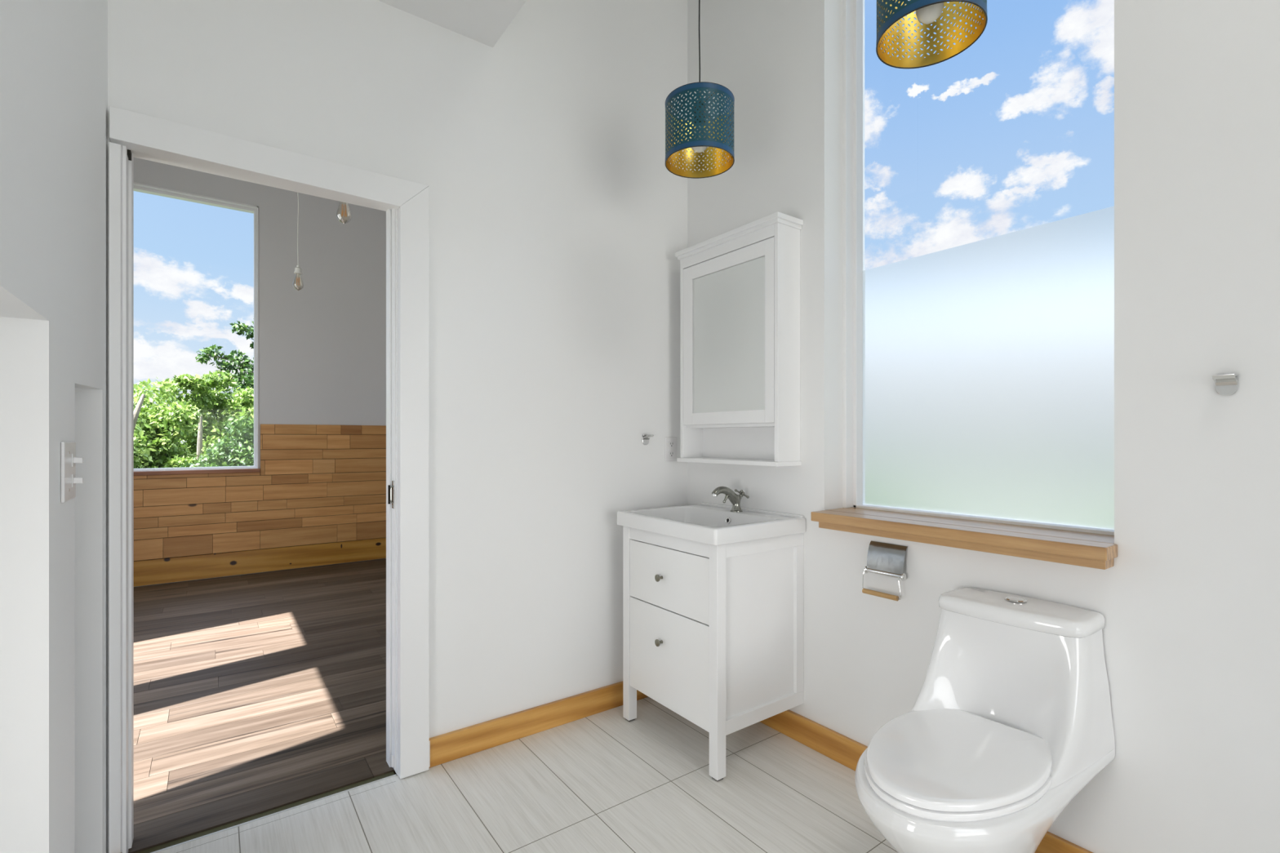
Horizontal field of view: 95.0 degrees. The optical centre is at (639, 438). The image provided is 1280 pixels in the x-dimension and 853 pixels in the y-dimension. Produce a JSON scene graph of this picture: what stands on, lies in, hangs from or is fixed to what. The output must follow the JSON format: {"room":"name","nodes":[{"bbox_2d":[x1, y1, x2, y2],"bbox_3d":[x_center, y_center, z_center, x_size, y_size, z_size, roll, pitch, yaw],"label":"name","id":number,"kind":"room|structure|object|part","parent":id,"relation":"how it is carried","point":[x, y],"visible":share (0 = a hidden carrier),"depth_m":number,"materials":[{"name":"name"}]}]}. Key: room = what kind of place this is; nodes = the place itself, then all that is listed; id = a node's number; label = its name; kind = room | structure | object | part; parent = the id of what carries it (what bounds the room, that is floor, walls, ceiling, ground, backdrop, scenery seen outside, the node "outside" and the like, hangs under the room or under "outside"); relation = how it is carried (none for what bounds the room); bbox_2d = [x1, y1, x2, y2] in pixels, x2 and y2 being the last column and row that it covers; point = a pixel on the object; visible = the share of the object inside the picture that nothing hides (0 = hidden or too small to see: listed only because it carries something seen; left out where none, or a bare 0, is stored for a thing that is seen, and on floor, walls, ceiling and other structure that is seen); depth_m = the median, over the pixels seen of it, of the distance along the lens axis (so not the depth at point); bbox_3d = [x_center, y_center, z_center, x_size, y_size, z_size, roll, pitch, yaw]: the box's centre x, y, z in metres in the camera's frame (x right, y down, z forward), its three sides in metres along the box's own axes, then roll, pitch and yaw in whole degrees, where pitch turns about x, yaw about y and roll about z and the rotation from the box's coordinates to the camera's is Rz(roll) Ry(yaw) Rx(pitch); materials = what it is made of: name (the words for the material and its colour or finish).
{"room":"bathroom","nodes":[
{"label":"bathroom","id":0,"kind":"room"},
{"bbox_2d":[0,0,107,852],"bbox_3d":[-0.243,-0.600,-0.799,0.865,3.600,5.395,0,0,-36],"label":"wall","id":1,"kind":"structure","parent":0,"point":[54,53],"depth_m":1.05,"materials":[{"name":"white paint"}]},
{"bbox_2d":[60,441,83,502],"bbox_3d":[-1.136,0.065,1.178,0.021,0.118,0.118,0,0,-36],"label":"light switch","id":2,"kind":"object","parent":1,"relation":"attached to","point":[68,460],"visible":1,"depth_m":1.16,"materials":[{"name":"white plastic"}]},
{"bbox_3d":[-1.142,0.065,1.173,0.006,0.118,0.118,0,0,-36],"label":"plate","id":3,"kind":"part","parent":2,"relation":"part of","materials":[{"name":"white plastic"}]},
{"bbox_2d":[108,142,133,852],"bbox_3d":[-1.487,0.177,1.685,0.033,2.041,0.158,0,0,-31],"label":"trim","id":4,"kind":"structure","parent":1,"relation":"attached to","point":[121,170],"depth_m":1.64,"materials":[{"name":"white paint"}]},
{"bbox_2d":[133,156,386,586],"bbox_3d":[-3.311,-0.600,5.432,3.950,3.600,0.200,0,0,-36],"label":"wall","id":5,"kind":"structure","parent":0,"point":[322,344],"depth_m":5.51,"materials":[{"name":"white paint"}]},
{"bbox_2d":[133,182,260,475],"bbox_3d":[-3.788,-0.885,4.994,0.929,2.369,0.145,0,0,-36],"label":"window","id":6,"kind":"structure","parent":5,"relation":"in","point":[139,187],"depth_m":5.15,"materials":[{"name":"white plastic"}]},
{"bbox_3d":[-3.769,0.284,4.968,0.929,0.030,0.079,0,0,-36],"label":"sill","id":7,"kind":"part","parent":6,"relation":"part of","materials":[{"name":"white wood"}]},
{"bbox_2d":[133,424,386,560],"bbox_3d":[-3.185,0.429,5.386,3.798,1.114,0.022,0,0,-36],"label":"wall paneling","id":8,"kind":"structure","parent":5,"relation":"attached to","point":[335,450],"depth_m":5.31,"materials":[{"name":"brown wood"}]},
{"bbox_2d":[133,537,386,586],"bbox_3d":[-3.185,1.093,5.386,3.800,0.203,0.024,0,0,-36],"label":"baseboard","id":9,"kind":"structure","parent":5,"relation":"attached to","point":[162,571],"depth_m":5.20,"materials":[{"name":"orange wood"}]},
{"bbox_2d":[128,558,396,852],"bbox_3d":[-2.014,1.230,3.781,3.799,0.060,3.996,0,0,-36],"label":"floor","id":10,"kind":"structure","parent":0,"point":[255,694],"depth_m":2.76,"materials":[{"name":"brown wood"}]},
{"bbox_2d":[107,0,687,852],"bbox_3d":[-0.736,-0.600,2.245,2.325,3.600,0.105,0,0,-36],"label":"wall","id":11,"kind":"structure","parent":0,"point":[558,217],"depth_m":2.33,"materials":[{"name":"white paint"}]},
{"bbox_2d":[127,149,131,160],"bbox_3d":[-1.194,-0.836,1.910,0.728,0.048,0.058,0,0,-36],"label":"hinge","id":12,"kind":"structure","parent":11,"relation":"attached to","point":[129,152],"depth_m":1.69,"materials":[{"name":"black metal"}]},
{"bbox_2d":[137,771,396,852],"bbox_3d":[-1.194,1.228,1.892,0.760,0.044,0.059,0,0,-36],"label":"trim","id":13,"kind":"structure","parent":11,"relation":"attached to","point":[374,779],"depth_m":1.88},
{"bbox_2d":[109,106,428,211],"bbox_3d":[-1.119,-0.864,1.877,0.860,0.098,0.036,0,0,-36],"label":"trim","id":14,"kind":"structure","parent":11,"relation":"attached to","point":[126,128],"depth_m":1.81,"materials":[{"name":"white paint"}]},
{"bbox_2d":[386,208,391,767],"bbox_3d":[-0.922,0.177,2.160,0.012,2.041,0.053,0,0,-36],"label":"trim","id":15,"kind":"structure","parent":11,"relation":"attached to","point":[388,212],"depth_m":2.15,"materials":[{"name":"white paint"}]},
{"bbox_2d":[387,208,395,769],"bbox_3d":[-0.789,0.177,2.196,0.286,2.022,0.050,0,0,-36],"label":"door","id":16,"kind":"structure","parent":11,"relation":"in","point":[391,491],"depth_m":2.11,"materials":[{"name":"white paint"}]},
{"bbox_3d":[-0.887,0.202,2.111,0.004,0.100,0.024,0,0,-36],"label":"edge pull","id":17,"kind":"part","parent":16,"relation":"part of","materials":[{"name":"metal"}]},
{"bbox_2d":[397,186,429,778],"bbox_3d":[-0.811,0.142,2.102,0.100,2.108,0.036,0,0,-36],"label":"trim","id":18,"kind":"structure","parent":11,"relation":"attached to","point":[413,215],"depth_m":2.08,"materials":[{"name":"white paint"}]},
{"bbox_2d":[429,741,430,767],"bbox_3d":[-0.768,1.149,2.134,0.009,0.095,0.002,0,0,-36],"label":"trim","id":19,"kind":"structure","parent":11,"relation":"attached to","point":[429,741],"depth_m":2.14,"materials":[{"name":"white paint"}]},
{"bbox_2d":[429,681,648,768],"bbox_3d":[-0.269,1.149,2.509,1.258,0.101,0.018,0,0,-36],"label":"baseboard","id":20,"kind":"structure","parent":11,"relation":"attached to","point":[455,744],"depth_m":2.35,"materials":[{"name":"brown wood"}]},
{"bbox_2d":[642,435,653,444],"bbox_3d":[0.037,0.006,2.720,0.037,0.047,0.038,0,0,-36],"label":"wall hook","id":21,"kind":"object","parent":11,"relation":"attached to","point":[646,439],"visible":1,"depth_m":2.73,"materials":[{"name":"silver metal"}]},
{"bbox_3d":[0.026,0.013,2.734,0.037,0.035,0.003,0,0,-36],"label":"plate","id":22,"kind":"part","parent":21,"relation":"part of","materials":[{"name":"silver metal"}]},
{"bbox_2d":[665,437,676,461],"bbox_3d":[0.149,0.051,2.820,0.070,0.115,0.009,0,0,-36],"label":"power outlet","id":23,"kind":"object","parent":11,"relation":"attached to","point":[670,442],"visible":1,"depth_m":2.82,"materials":[{"name":"white plastic"}]},
{"bbox_2d":[668,451,674,457],"bbox_3d":[0.151,0.075,2.818,0.033,0.027,0.003,0,0,-36],"label":"socket","id":24,"kind":"object","parent":23,"relation":"attached to","point":[671,454],"depth_m":2.82,"materials":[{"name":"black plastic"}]},
{"bbox_2d":[668,441,674,447],"bbox_3d":[0.151,0.028,2.818,0.033,0.027,0.003,0,0,-36],"label":"socket","id":25,"kind":"object","parent":23,"relation":"attached to","point":[671,444],"depth_m":2.82,"materials":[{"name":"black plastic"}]},
{"bbox_2d":[377,0,526,47],"bbox_3d":[0.713,-2.025,-0.112,3.220,0.990,5.620,0,0,-36],"label":"ceiling","id":26,"kind":"structure","parent":0,"point":[483,21],"depth_m":2.11,"materials":[{"name":"white paint"}]},
{"bbox_2d":[665,0,734,178],"bbox_3d":[0.208,-1.681,2.050,0.241,1.439,0.241,0,0,-36],"label":"pendant lamp","id":27,"kind":"object","parent":26,"relation":"hanging from","point":[696,127],"visible":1,"depth_m":1.97,"materials":[{"name":"teal metal"}]},
{"bbox_3d":[0.208,-1.051,2.050,0.062,0.098,0.062,0,0,-36],"label":"light bulb","id":28,"kind":"part","parent":27,"relation":"part of","materials":[{"name":"white glass"}]},
{"bbox_2d":[693,99,705,123],"bbox_3d":[0.208,-1.139,2.050,0.041,0.085,0.041,0,0,-36],"label":"socket","id":29,"kind":"object","parent":27,"relation":"attached to","point":[697,100],"depth_m":2.04,"materials":[{"name":"plastic"}]},
{"bbox_3d":[0.208,-1.067,2.050,0.239,0.209,0.239,0,0,-36],"label":"lamp shade","id":30,"kind":"part","parent":27,"relation":"part of","materials":[{"name":"teal metal"}]},
{"bbox_3d":[0.208,-1.771,2.050,0.008,1.198,0.005,0,0,-36],"label":"cord","id":31,"kind":"part","parent":27,"relation":"part of","materials":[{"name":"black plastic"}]},
{"bbox_2d":[875,0,987,68],"bbox_3d":[0.701,-1.690,1.421,0.241,1.439,0.241,0,0,-9],"label":"pendant lamp","id":32,"kind":"object","parent":26,"relation":"hanging from","point":[927,11],"visible":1,"depth_m":1.50,"materials":[{"name":"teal metal"}]},
{"bbox_3d":[0.701,-1.060,1.421,0.062,0.098,0.062,0,0,-9],"label":"light bulb","id":33,"kind":"part","parent":32,"relation":"part of","materials":[{"name":"white glass"}]},
{"bbox_2d":[157,697,897,852],"bbox_3d":[0.743,1.250,-0.153,3.220,0.100,5.517,0,0,-36],"label":"floor","id":34,"kind":"structure","parent":0,"point":[603,782],"depth_m":1.93,"materials":[{"name":"tile"}]},
{"bbox_2d":[622,525,803,781],"bbox_3d":[0.278,0.785,2.407,0.494,0.829,0.580,0,0,-36],"label":"vanity cabinet","id":35,"kind":"object","parent":34,"relation":"on","point":[713,634],"visible":0.91,"depth_m":2.21,"materials":[{"name":"white paint"}]},
{"bbox_3d":[-0.043,0.781,2.505,0.043,0.821,0.043,0,0,-36],"label":"leg","id":36,"kind":"part","parent":35,"relation":"part of","materials":[{"name":"white paint"}]},
{"bbox_3d":[0.075,0.796,2.290,0.028,0.028,0.028,0,0,-36],"label":"knob","id":37,"kind":"part","parent":35,"relation":"part of","materials":[{"name":"silver metal"}]},
{"bbox_3d":[0.075,0.544,2.290,0.028,0.028,0.028,0,0,-36],"label":"knob","id":38,"kind":"part","parent":35,"relation":"part of","materials":[{"name":"silver metal"}]},
{"bbox_3d":[0.253,0.855,2.389,0.376,0.376,0.489,0,0,-36],"label":"drawer","id":39,"kind":"part","parent":35,"relation":"part of","materials":[{"name":"white paint"}]},
{"bbox_3d":[0.253,0.545,2.389,0.376,0.236,0.489,0,0,-36],"label":"drawer","id":40,"kind":"part","parent":35,"relation":"part of","materials":[{"name":"white paint"}]},
{"bbox_2d":[617,502,805,545],"bbox_3d":[0.276,0.357,2.411,0.492,0.108,0.616,0,0,-36],"label":"washbasin","id":41,"kind":"object","parent":35,"relation":"in","point":[713,524],"visible":0.91,"depth_m":2.31,"materials":[{"name":"white ceramic"}]},
{"bbox_2d":[711,486,749,511],"bbox_3d":[0.375,0.256,2.489,0.189,0.111,0.054,0,0,-29],"label":"faucet","id":42,"kind":"object","parent":41,"relation":"on","point":[735,499],"visible":1,"depth_m":2.48,"materials":[{"name":"silver metal"}]},
{"bbox_3d":[0.363,0.241,2.474,0.154,0.082,0.038,0,0,-36],"label":"spout","id":43,"kind":"part","parent":42,"relation":"part of","materials":[{"name":"silver metal"}]},
{"bbox_2d":[729,494,742,511],"bbox_3d":[0.412,0.276,2.510,0.053,0.072,0.053,0,0,-36],"label":"tap","id":44,"kind":"object","parent":42,"relation":"on","point":[735,500],"depth_m":2.49,"materials":[{"name":"silver metal"}]},
{"bbox_3d":[0.431,0.248,2.519,0.043,0.048,0.026,0,0,-36],"label":"handle","id":45,"kind":"part","parent":42,"relation":"part of","materials":[{"name":"silver metal"}]},
{"bbox_3d":[0.274,0.781,2.071,0.043,0.821,0.043,0,0,-36],"label":"leg","id":46,"kind":"part","parent":35,"relation":"part of","materials":[{"name":"white paint"}]},
{"bbox_2d":[854,586,1115,852],"bbox_3d":[0.824,0.822,1.463,0.699,0.756,0.420,0,0,-39],"label":"toilet","id":47,"kind":"object","parent":34,"relation":"on","point":[1010,719],"visible":1,"depth_m":1.46,"materials":[{"name":"white ceramic"}]},
{"bbox_3d":[0.758,0.792,1.431,0.530,0.018,0.371,0,0,-39],"label":"seat","id":48,"kind":"part","parent":47,"relation":"part of","materials":[{"name":"white plastic"}]},
{"bbox_3d":[0.758,0.770,1.431,0.518,0.024,0.358,0,0,-39],"label":"seat lid","id":49,"kind":"part","parent":47,"relation":"part of","materials":[{"name":"white plastic"}]},
{"bbox_3d":[1.046,0.446,1.633,0.039,0.006,0.039,0,0,-39],"label":"flush push plate","id":50,"kind":"part","parent":47,"relation":"part of","materials":[{"name":"silver metal"}]},
{"bbox_3d":[1.033,0.474,1.623,0.172,0.045,0.367,0,0,-39],"label":"cistern lid","id":51,"kind":"part","parent":47,"relation":"part of","materials":[{"name":"white ceramic"}]},
{"bbox_2d":[687,0,1279,852],"bbox_3d":[1.915,-0.600,0.777,0.230,3.600,5.600,0,0,-36],"label":"wall","id":52,"kind":"structure","parent":0,"point":[1188,602],"depth_m":1.46,"materials":[{"name":"white paint"}]},
{"bbox_2d":[675,211,803,466],"bbox_3d":[0.405,-0.378,2.524,0.151,0.972,0.614,0,0,-36],"label":"upper cabinet","id":53,"kind":"object","parent":52,"relation":"attached to","point":[740,287],"visible":1,"depth_m":2.43,"materials":[{"name":"white paint"}]},
{"bbox_3d":[0.366,-0.422,2.496,0.017,0.720,0.542,0,0,-36],"label":"mirror door","id":54,"kind":"part","parent":53,"relation":"part of","materials":[{"name":"white paint"}]},
{"bbox_2d":[693,255,764,413],"bbox_3d":[0.371,-0.418,2.490,0.005,0.608,0.434,0,0,-36],"label":"mirror glass","id":55,"kind":"object","parent":53,"relation":"attached to","point":[729,298],"depth_m":2.47,"materials":[{"name":"white"}]},
{"bbox_3d":[0.405,-0.847,2.524,0.151,0.034,0.614,0,0,-36],"label":"cornice","id":56,"kind":"part","parent":53,"relation":"part of","materials":[{"name":"white paint"}]},
{"bbox_2d":[862,540,907,600],"bbox_3d":[0.840,0.453,2.014,0.050,0.181,0.149,0,0,-36],"label":"toilet paper holder","id":57,"kind":"object","parent":52,"relation":"attached to","point":[886,559],"visible":1,"depth_m":2.01,"materials":[{"name":"metal"}]},
{"bbox_3d":[0.865,0.500,1.955,0.007,0.075,0.012,0,0,-36],"label":"wire arm","id":58,"kind":"part","parent":57,"relation":"part of","materials":[{"name":"silver metal"}]},
{"bbox_2d":[760,710,1093,852],"bbox_3d":[1.821,1.149,0.695,0.018,0.101,5.377,0,0,-36],"label":"baseboard","id":59,"kind":"structure","parent":52,"relation":"attached to","point":[841,748],"depth_m":2.20,"materials":[{"name":"brown wood"}]},
{"bbox_2d":[810,0,1117,569],"bbox_3d":[1.026,-0.809,1.921,0.318,2.282,0.900,0,0,-36],"label":"window","id":60,"kind":"structure","parent":52,"relation":"in","point":[978,377],"depth_m":1.96,"materials":[{"name":"white glass"}]},
{"bbox_3d":[1.000,0.290,1.901,0.253,0.034,0.899,0,0,-36],"label":"sill","id":61,"kind":"part","parent":60,"relation":"part of","materials":[{"name":"brown wood"}]},
{"bbox_2d":[1212,373,1238,395],"bbox_3d":[1.337,-0.121,1.341,0.038,0.047,0.037,0,0,-36],"label":"wall hook","id":62,"kind":"object","parent":52,"relation":"attached to","point":[1225,384],"visible":1,"depth_m":1.34,"materials":[{"name":"silver metal"}]},
{"bbox_3d":[1.351,-0.116,1.352,0.003,0.035,0.037,0,0,-36],"label":"plate","id":63,"kind":"part","parent":62,"relation":"part of","materials":[{"name":"silver metal"}]},
{"bbox_3d":[-2.061,-2.460,3.844,4.100,0.120,4.240,0,0,-36],"label":"ceiling","id":64,"kind":"structure","parent":0,"visible":0},
{"bbox_2d":[293,192,303,291],"bbox_3d":[-2.276,-1.691,3.909,0.100,1.418,0.100,0,0,-36],"label":"pendant","id":65,"kind":"object","parent":64,"relation":"hanging from","point":[298,271],"visible":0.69,"depth_m":3.90,"materials":[{"name":"clear glass"}]},
{"bbox_3d":[-2.277,-1.771,3.908,0.018,1.234,0.011,0,0,-14],"label":"cord","id":66,"kind":"part","parent":65,"relation":"part of","materials":[{"name":"white plastic"}]},
{"bbox_2d":[293,264,302,274],"bbox_3d":[-2.276,-1.126,3.909,0.049,0.060,0.049,0,0,-36],"label":"bulb socket","id":67,"kind":"object","parent":65,"relation":"attached to","point":[297,269],"depth_m":3.90,"materials":[{"name":"white"}]},
{"bbox_3d":[-2.276,-1.041,3.909,0.064,0.118,0.064,0,0,-36],"label":"bulb glass","id":68,"kind":"part","parent":65,"relation":"part of","materials":[{"name":"clear glass"}]},
{"bbox_2d":[336,201,351,224],"bbox_3d":[-1.364,-1.695,2.706,0.100,1.418,0.100,0,0,14],"label":"pendant","id":69,"kind":"object","parent":64,"relation":"hanging from","point":[344,203],"visible":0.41,"depth_m":2.70,"materials":[{"name":"clear glass"}]},
{"label":"outside","id":70,"kind":"structure","parent":0,"visible":0},
{"bbox_3d":[0.000,4.600,0.000,140.000,0.700,140.000,0,0,-36],"label":"ground","id":71,"kind":"structure","parent":70,"visible":0},
{"bbox_2d":[133,377,207,586],"bbox_3d":[-10.702,1.637,11.625,3.577,5.930,4.006,0,0,-36],"label":"tree","id":72,"kind":"object","parent":71,"relation":"on","point":[157,444],"visible":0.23,"depth_m":11.89,"materials":[{"name":"green plant"}]},
{"bbox_2d":[146,369,253,466],"bbox_3d":[-12.028,1.751,16.649,4.485,7.505,4.533,0,0,-28],"label":"tree","id":73,"kind":"object","parent":71,"relation":"on","point":[206,399],"visible":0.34,"depth_m":16.24,"materials":[{"name":"green plant"}]},
{"bbox_2d":[180,415,268,572],"bbox_3d":[-6.889,1.727,10.209,2.940,4.247,2.016,0,0,-36],"label":"tree","id":74,"kind":"object","parent":71,"relation":"on","point":[242,453],"visible":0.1,"depth_m":9.86,"materials":[{"name":"green plant"}]},
{"bbox_2d":[195,318,253,428],"bbox_3d":[-13.367,0.662,21.081,4.914,10.690,4.731,0,0,33],"label":"tree","id":75,"kind":"object","parent":71,"relation":"on","point":[248,381],"visible":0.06,"depth_m":20.03,"materials":[{"name":"green plant"}]}
]}

